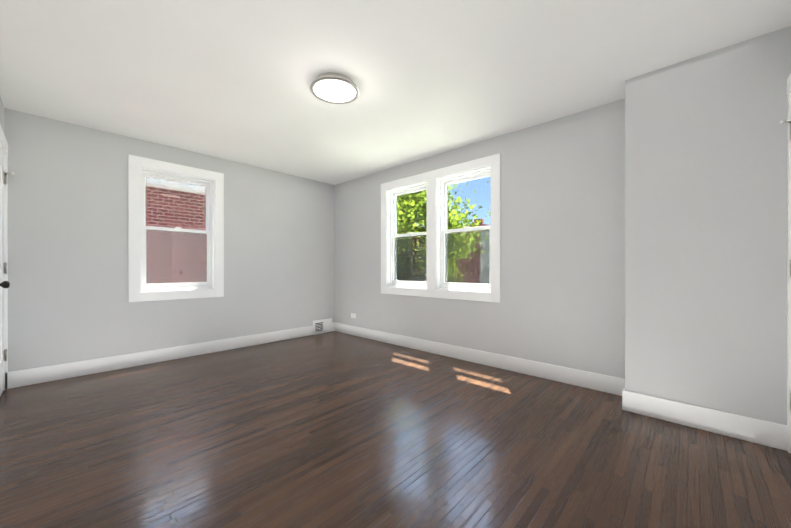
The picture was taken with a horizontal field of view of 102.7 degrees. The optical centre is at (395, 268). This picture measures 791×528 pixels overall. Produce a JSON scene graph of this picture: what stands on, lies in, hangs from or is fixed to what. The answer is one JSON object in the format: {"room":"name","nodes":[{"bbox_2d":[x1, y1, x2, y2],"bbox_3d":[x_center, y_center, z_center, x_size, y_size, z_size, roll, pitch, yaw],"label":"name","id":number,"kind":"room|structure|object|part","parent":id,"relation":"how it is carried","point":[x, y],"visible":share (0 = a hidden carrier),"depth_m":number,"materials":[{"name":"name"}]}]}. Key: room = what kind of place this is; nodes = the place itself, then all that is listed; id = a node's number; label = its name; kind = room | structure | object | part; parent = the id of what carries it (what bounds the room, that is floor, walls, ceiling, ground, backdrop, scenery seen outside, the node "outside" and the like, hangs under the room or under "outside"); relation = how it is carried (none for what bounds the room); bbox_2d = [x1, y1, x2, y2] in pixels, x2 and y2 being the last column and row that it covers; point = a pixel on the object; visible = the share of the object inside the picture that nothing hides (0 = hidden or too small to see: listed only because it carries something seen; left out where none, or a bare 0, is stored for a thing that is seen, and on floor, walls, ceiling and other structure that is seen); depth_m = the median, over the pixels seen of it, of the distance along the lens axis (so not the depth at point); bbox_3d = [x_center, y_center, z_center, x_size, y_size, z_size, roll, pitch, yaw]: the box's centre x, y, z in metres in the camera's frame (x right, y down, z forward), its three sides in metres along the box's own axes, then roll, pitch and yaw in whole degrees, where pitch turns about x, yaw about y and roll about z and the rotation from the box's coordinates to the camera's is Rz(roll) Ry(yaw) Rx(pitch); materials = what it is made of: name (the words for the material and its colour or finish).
{"room":"empty bedroom","nodes":[
{"label":"empty bedroom","id":0,"kind":"room"},
{"bbox_2d":[0,96,3,131],"bbox_3d":[-1.713,-0.171,1.042,4.780,2.440,0.200,0,0,43],"label":"wall","id":1,"kind":"structure","parent":0,"point":[1,114],"depth_m":2.61,"materials":[{"name":"grey paint"}]},
{"bbox_2d":[0,124,7,389],"bbox_3d":[-3.122,-0.020,2.370,0.903,2.135,0.221,0,0,43],"label":"door frame","id":2,"kind":"structure","parent":1,"relation":"attached to","point":[3,143],"depth_m":2.74,"materials":[{"name":"white wood"}]},
{"bbox_2d":[0,149,10,395],"bbox_3d":[-3.083,0.030,2.483,0.776,2.010,0.112,0,0,43],"label":"door","id":3,"kind":"structure","parent":1,"relation":"in","point":[4,284],"depth_m":2.65,"materials":[{"name":"white wood"}]},
{"bbox_3d":[-2.839,0.118,2.280,0.066,0.066,0.077,0,0,43],"label":"knob","id":4,"kind":"part","parent":3,"relation":"part of","materials":[{"name":"black metal"}]},
{"bbox_3d":[-3.338,-0.013,2.726,0.072,1.628,0.050,0,0,43],"label":"door hinges","id":5,"kind":"part","parent":3,"relation":"part of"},
{"bbox_2d":[4,108,334,371],"bbox_3d":[-2.278,-0.174,4.087,0.200,2.440,3.884,0,0,43],"label":"wall","id":6,"kind":"structure","parent":0,"point":[68,302],"depth_m":3.27,"materials":[{"name":"grey paint"}]},
{"bbox_2d":[5,322,334,388],"bbox_3d":[-2.200,0.974,4.015,0.015,0.145,3.484,0,0,43],"label":"baseboard","id":7,"kind":"structure","parent":6,"relation":"attached to","point":[25,377],"depth_m":3.40,"materials":[{"name":"white wood"}]},
{"bbox_2d":[128,155,223,301],"bbox_3d":[-2.566,-0.423,3.741,0.191,1.562,0.932,0,0,43],"label":"window","id":8,"kind":"structure","parent":6,"relation":"in","point":[175,257],"depth_m":3.71,"materials":[{"name":"white plastic"}]},
{"bbox_3d":[-2.605,-0.752,3.777,0.032,0.638,0.667,0,0,43],"label":"window sash","id":9,"kind":"part","parent":8,"relation":"part of","materials":[{"name":"clear glass"}]},
{"bbox_3d":[-2.571,-0.134,3.746,0.044,0.702,0.667,0,0,43],"label":"window sash","id":10,"kind":"part","parent":8,"relation":"part of","materials":[{"name":"clear glass"}]},
{"bbox_2d":[313,318,331,334],"bbox_3d":[-1.171,0.932,5.092,0.020,0.225,0.365,0,0,43],"label":"air vent","id":11,"kind":"object","parent":6,"relation":"in","point":[321,326],"visible":1,"depth_m":5.08,"materials":[{"name":"white metal"}]},
{"bbox_2d":[0,331,790,527],"bbox_3d":[-0.422,1.109,1.401,6.580,0.120,5.284,0,0,43],"label":"floor","id":12,"kind":"structure","parent":0,"point":[334,429],"depth_m":1.80,"materials":[{"name":"brown wood"}]},
{"bbox_2d":[0,0,790,184],"bbox_3d":[-0.422,-1.451,1.399,6.580,0.120,5.284,0,0,43],"label":"ceiling","id":13,"kind":"structure","parent":0,"point":[231,80],"depth_m":2.16,"materials":[{"name":"white paint"}]},
{"bbox_2d":[310,73,358,103],"bbox_3d":[-0.457,-1.360,2.388,0.368,0.065,0.368,0,0,43],"label":"flush-mount ceiling light","id":14,"kind":"object","parent":13,"relation":"attached to","point":[334,88],"visible":1,"depth_m":2.35,"materials":[{"name":"silver metal"}]},
{"bbox_2d":[335,99,624,378],"bbox_3d":[0.799,-0.174,3.737,4.780,2.440,0.200,0,0,43],"label":"wall","id":15,"kind":"structure","parent":0,"point":[562,303],"depth_m":3.06,"materials":[{"name":"grey paint"}]},
{"bbox_2d":[381,153,500,302],"bbox_3d":[0.504,-0.423,3.977,1.778,1.562,0.191,0,0,43],"label":"window","id":16,"kind":"structure","parent":15,"relation":"in","point":[467,256],"depth_m":3.87,"materials":[{"name":"white plastic"}]},
{"bbox_3d":[0.195,-0.134,4.276,0.654,0.702,0.044,0,0,43],"label":"window sash","id":17,"kind":"part","parent":16,"relation":"part of","materials":[{"name":"clear glass"}]},
{"bbox_3d":[0.226,-0.753,4.309,0.654,0.638,0.032,0,0,43],"label":"window sash","id":18,"kind":"part","parent":16,"relation":"part of","materials":[{"name":"clear glass"}]},
{"bbox_3d":[0.823,-0.134,3.690,0.654,0.702,0.044,0,0,43],"label":"window sash","id":19,"kind":"part","parent":16,"relation":"part of","materials":[{"name":"clear glass"}]},
{"bbox_3d":[0.854,-0.752,3.723,0.654,0.638,0.032,0,0,43],"label":"window sash","id":20,"kind":"part","parent":16,"relation":"part of","materials":[{"name":"clear glass"}]},
{"bbox_2d":[335,322,624,395],"bbox_3d":[0.446,0.974,3.920,3.985,0.145,0.015,0,0,43],"label":"baseboard","id":21,"kind":"structure","parent":15,"relation":"attached to","point":[598,382],"depth_m":3.28,"materials":[{"name":"white wood"}]},
{"bbox_2d":[625,26,790,424],"bbox_3d":[2.089,-0.172,2.188,0.780,2.440,0.307,0,0,43],"label":"wall","id":22,"kind":"structure","parent":0,"point":[706,230],"depth_m":2.03,"materials":[{"name":"grey paint"}]},
{"bbox_2d":[622,390,786,450],"bbox_3d":[1.974,0.975,2.076,0.795,0.145,0.015,0,0,43],"label":"baseboard","id":23,"kind":"structure","parent":22,"relation":"attached to","point":[763,432],"depth_m":2.03,"materials":[{"name":"white wood"}]},
{"bbox_3d":[1.365,-0.171,0.692,0.200,2.440,3.884,0,0,43],"label":"wall","id":24,"kind":"structure","parent":0,"visible":0},
{"bbox_2d":[787,73,790,452],"bbox_3d":[1.946,-0.019,1.478,0.021,2.135,0.926,0,0,43],"label":"door frame","id":25,"kind":"structure","parent":24,"relation":"attached to","point":[788,265],"depth_m":1.80,"materials":[{"name":"white wood"}]},
{"bbox_3d":[2.045,0.026,1.423,0.202,2.045,0.800,0,0,43],"label":"door frame","id":26,"kind":"structure","parent":0,"visible":0},
{"bbox_3d":[1.957,0.031,1.504,0.112,2.010,0.754,0,0,43],"label":"door","id":27,"kind":"structure","parent":26,"relation":"attached to","visible":0},
{"bbox_2d":[785,121,790,409],"bbox_3d":[2.202,-0.013,1.772,0.050,1.628,0.072,0,0,43],"label":"door hinges","id":28,"kind":"object","parent":27,"relation":"attached to","point":[790,260],"visible":0.94,"depth_m":1.77,"materials":[{"name":"silver metal"}]}
]}

